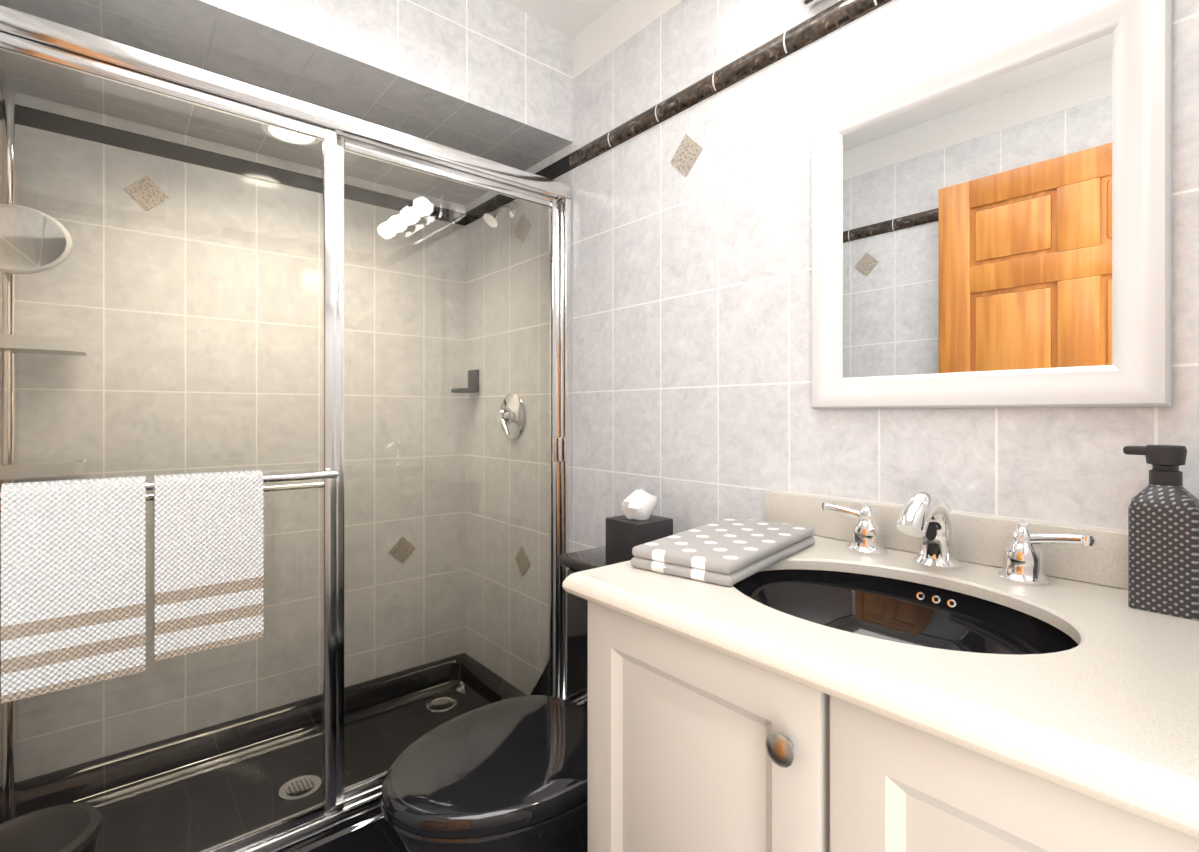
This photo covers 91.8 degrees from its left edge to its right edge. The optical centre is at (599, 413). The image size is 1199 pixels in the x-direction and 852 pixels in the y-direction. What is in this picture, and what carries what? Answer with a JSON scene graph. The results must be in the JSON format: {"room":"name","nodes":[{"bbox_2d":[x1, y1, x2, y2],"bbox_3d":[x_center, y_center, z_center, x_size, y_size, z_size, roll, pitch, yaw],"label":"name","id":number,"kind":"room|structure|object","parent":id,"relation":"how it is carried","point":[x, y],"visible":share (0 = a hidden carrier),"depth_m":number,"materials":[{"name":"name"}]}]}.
{"room":"bathroom","nodes":[
{"label":"bathroom","id":0,"kind":"room"},
{"bbox_2d":[0,88,464,786],"bbox_3d":[-1.170,-0.040,2.051,1.524,2.440,0.001,0,0,-40],"label":"wall","id":1,"kind":"structure","parent":0,"point":[250,704],"depth_m":2.01,"materials":[{"name":"tile"}]},
{"bbox_2d":[124,176,167,210],"bbox_3d":[-1.429,-0.695,1.832,0.113,0.113,0.003,0,0,-40],"label":"accent tile","id":2,"kind":"structure","parent":1,"relation":"attached to","point":[134,185],"depth_m":1.83,"materials":[{"name":"beige tile"}]},
{"bbox_2d":[0,101,459,224],"bbox_3d":[-1.166,-0.848,2.052,1.470,0.055,0.004,0,0,-40],"label":"trim","id":3,"kind":"structure","parent":1,"relation":"attached to","point":[146,149],"depth_m":1.92,"materials":[{"name":"stone"}]},
{"bbox_2d":[389,536,415,563],"bbox_3d":[-0.801,0.555,2.360,0.113,0.113,0.003,0,0,-40],"label":"trim","id":4,"kind":"structure","parent":1,"relation":"attached to","point":[399,548],"depth_m":2.36,"materials":[{"name":"beige tile"}]},
{"bbox_2d":[0,0,572,205],"bbox_3d":[-0.920,-1.085,1.754,1.524,0.350,0.776,0,0,-40],"label":"soffit","id":5,"kind":"structure","parent":0,"point":[491,80],"depth_m":1.65,"materials":[{"name":"tile"}]},
{"bbox_2d":[261,124,320,144],"bbox_3d":[-0.990,-0.902,1.871,0.170,0.014,0.170,0,0,-40],"label":"recessed light","id":6,"kind":"object","parent":5,"relation":"in","point":[268,130],"depth_m":1.89,"materials":[{"name":"white glass"}]},
{"bbox_2d":[502,0,618,37],"bbox_3d":[-0.147,-1.260,0.834,1.524,0.001,1.628,0,0,-40],"label":"ceiling","id":7,"kind":"structure","parent":0,"point":[573,18],"depth_m":1.82,"materials":[{"name":"white paint"}]},
{"bbox_2d":[465,0,1198,691],"bbox_3d":[0.187,-0.040,1.622,0.001,2.440,2.404,0,0,-40],"label":"wall","id":8,"kind":"structure","parent":0,"point":[691,348],"depth_m":1.47,"materials":[{"name":"tile"}]},
{"bbox_2d":[451,370,478,392],"bbox_3d":[-0.567,-0.137,2.449,0.085,0.097,0.090,0,0,-40],"label":"soap dish","id":9,"kind":"object","parent":8,"relation":"attached to","point":[472,373],"depth_m":2.44,"materials":[{"name":"grey metal"}]},
{"bbox_2d":[483,202,516,227],"bbox_3d":[-0.381,-0.759,2.200,0.122,0.113,0.064,0,0,-40],"label":"shower head","id":10,"kind":"object","parent":8,"relation":"attached to","point":[499,210],"depth_m":2.19},
{"bbox_2d":[496,393,524,438],"bbox_3d":[-0.359,0.010,2.218,0.064,0.180,0.180,0,0,-40],"label":"shower valve","id":11,"kind":"object","parent":8,"relation":"attached to","point":[510,423],"depth_m":2.19,"materials":[{"name":"silver metal"}]},
{"bbox_2d":[515,546,530,575],"bbox_3d":[-0.289,0.555,2.186,0.003,0.113,0.113,0,0,-40],"label":"trim","id":12,"kind":"structure","parent":8,"relation":"attached to","point":[523,563],"depth_m":2.18,"materials":[{"name":"beige tile"}]},
{"bbox_2d":[515,214,530,242],"bbox_3d":[-0.289,-0.695,2.186,0.003,0.113,0.113,0,0,-40],"label":"trim","id":13,"kind":"structure","parent":8,"relation":"attached to","point":[521,237],"depth_m":2.18,"materials":[{"name":"beige tile"}]},
{"bbox_2d":[460,0,891,225],"bbox_3d":[0.180,-0.848,1.616,0.019,0.055,2.404,0,0,-40],"label":"trim","id":14,"kind":"structure","parent":8,"relation":"attached to","point":[829,20],"depth_m":1.47,"materials":[{"name":"stone"}]},
{"bbox_2d":[671,135,702,176],"bbox_3d":[0.233,-0.695,1.564,0.003,0.113,0.113,0,0,-40],"label":"trim","id":15,"kind":"structure","parent":8,"relation":"attached to","point":[686,155],"depth_m":1.56,"materials":[{"name":"beige tile"}]},
{"bbox_2d":[803,0,821,7],"bbox_3d":[0.606,-0.950,1.018,0.131,0.110,0.600,0,0,-40],"label":"sconce","id":16,"kind":"object","parent":8,"relation":"attached to","point":[808,3],"visible":0.95,"depth_m":1.27,"materials":[{"name":"silver metal"}]},
{"bbox_2d":[812,0,1171,408],"bbox_3d":[0.645,-0.330,1.053,0.027,0.640,0.560,0,0,-40],"label":"mirror","id":17,"kind":"object","parent":8,"relation":"attached to","point":[992,223],"visible":1,"depth_m":0.99,"materials":[{"name":"white mirror"}]},
{"label":"floor","id":18,"kind":"structure","parent":0,"visible":0},
{"bbox_2d":[0,653,522,851],"bbox_3d":[-0.910,1.111,1.742,1.520,0.138,0.804,0,0,-40],"label":"shower pan","id":19,"kind":"object","parent":18,"relation":"on","point":[371,830],"visible":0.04,"depth_m":1.81,"materials":[{"name":"black ceramic"}]},
{"bbox_2d":[0,69,86,822],"bbox_3d":[-1.559,0.115,1.560,0.270,2.047,0.213,0,0,-40],"label":"caddy shelf","id":20,"kind":"object","parent":19,"relation":"on","point":[25,258],"depth_m":1.53,"materials":[{"name":"silver metal"}]},
{"bbox_2d":[0,804,102,851],"bbox_3d":[-1.255,1.036,1.269,0.260,0.206,0.260,0,0,-40],"label":"stool","id":21,"kind":"object","parent":19,"relation":"on","point":[54,821],"depth_m":1.31,"materials":[{"name":"grey"}]},
{"bbox_2d":[0,5,571,851],"bbox_3d":[-0.681,0.138,1.470,1.520,1.805,0.112,0,0,-40],"label":"shower door","id":22,"kind":"structure","parent":19,"relation":"on","point":[24,35],"depth_m":1.46,"materials":[{"name":"clear glass"}]},
{"bbox_2d":[1,476,144,702],"bbox_3d":[-1.013,0.325,1.128,0.205,0.394,0.044,0,0,-40],"label":"hanging towel","id":23,"kind":"object","parent":22,"relation":"hanging from","point":[72,583],"visible":0.96,"depth_m":1.11,"materials":[{"name":"white fabric"}]},
{"bbox_2d":[154,469,262,660],"bbox_3d":[-0.848,0.317,1.266,0.195,0.378,0.044,0,0,-40],"label":"hanging towel","id":24,"kind":"object","parent":22,"relation":"hanging from","point":[208,560],"visible":1,"depth_m":1.24,"materials":[{"name":"white fabric"}]},
{"bbox_2d":[278,775,321,800],"bbox_3d":[-0.911,1.137,1.768,0.118,0.004,0.118,0,0,-40],"label":"shower drain","id":25,"kind":"object","parent":19,"relation":"in","point":[294,793],"depth_m":1.76,"materials":[{"name":"silver metal"}]},
{"bbox_2d":[426,696,456,711],"bbox_3d":[-0.618,1.137,2.275,0.118,0.004,0.118,0,0,-40],"label":"shower drain","id":26,"kind":"object","parent":19,"relation":"in","point":[443,704],"depth_m":2.27,"materials":[{"name":"silver metal"}]},
{"bbox_2d":[381,546,605,851],"bbox_3d":[-0.112,0.784,1.368,0.781,0.791,0.428,0,0,-40],"label":"toilet","id":27,"kind":"object","parent":18,"relation":"on","point":[509,775],"visible":0.54,"depth_m":1.19,"materials":[{"name":"black ceramic"}]},
{"bbox_2d":[606,489,672,565],"bbox_3d":[0.102,0.294,1.496,0.125,0.200,0.125,0,0,-40],"label":"tissue box","id":28,"kind":"object","parent":27,"relation":"on","point":[637,523],"visible":0.77,"depth_m":1.46,"materials":[{"name":"grey"}]},
{"bbox_2d":[562,490,1198,851],"bbox_3d":[0.446,0.680,0.841,0.604,1.000,0.865,0,0,-40],"label":"bathroom vanity","id":29,"kind":"object","parent":18,"relation":"on","point":[827,691],"visible":0.94,"depth_m":0.70,"materials":[{"name":"white paint"}]},
{"bbox_2d":[631,517,814,585],"bbox_3d":[0.242,0.246,1.084,0.190,0.036,0.386,0,0,39],"label":"folded towel","id":30,"kind":"object","parent":29,"relation":"on","point":[730,551],"visible":0.98,"depth_m":0.99,"materials":[{"name":"grey fabric"}]},
{"bbox_2d":[820,489,1095,585],"bbox_3d":[0.559,0.196,0.991,0.164,0.136,0.432,0,0,-40],"label":"faucet","id":31,"kind":"object","parent":29,"relation":"on","point":[925,516],"visible":1,"depth_m":0.96,"materials":[{"name":"silver metal"}]},
{"bbox_2d":[1123,445,1198,619],"bbox_3d":[0.766,0.153,0.792,0.068,0.222,0.076,0,0,-40],"label":"soap dispenser","id":32,"kind":"object","parent":29,"relation":"on","point":[1163,542],"visible":1,"depth_m":0.77,"materials":[{"name":"grey"}]}
]}

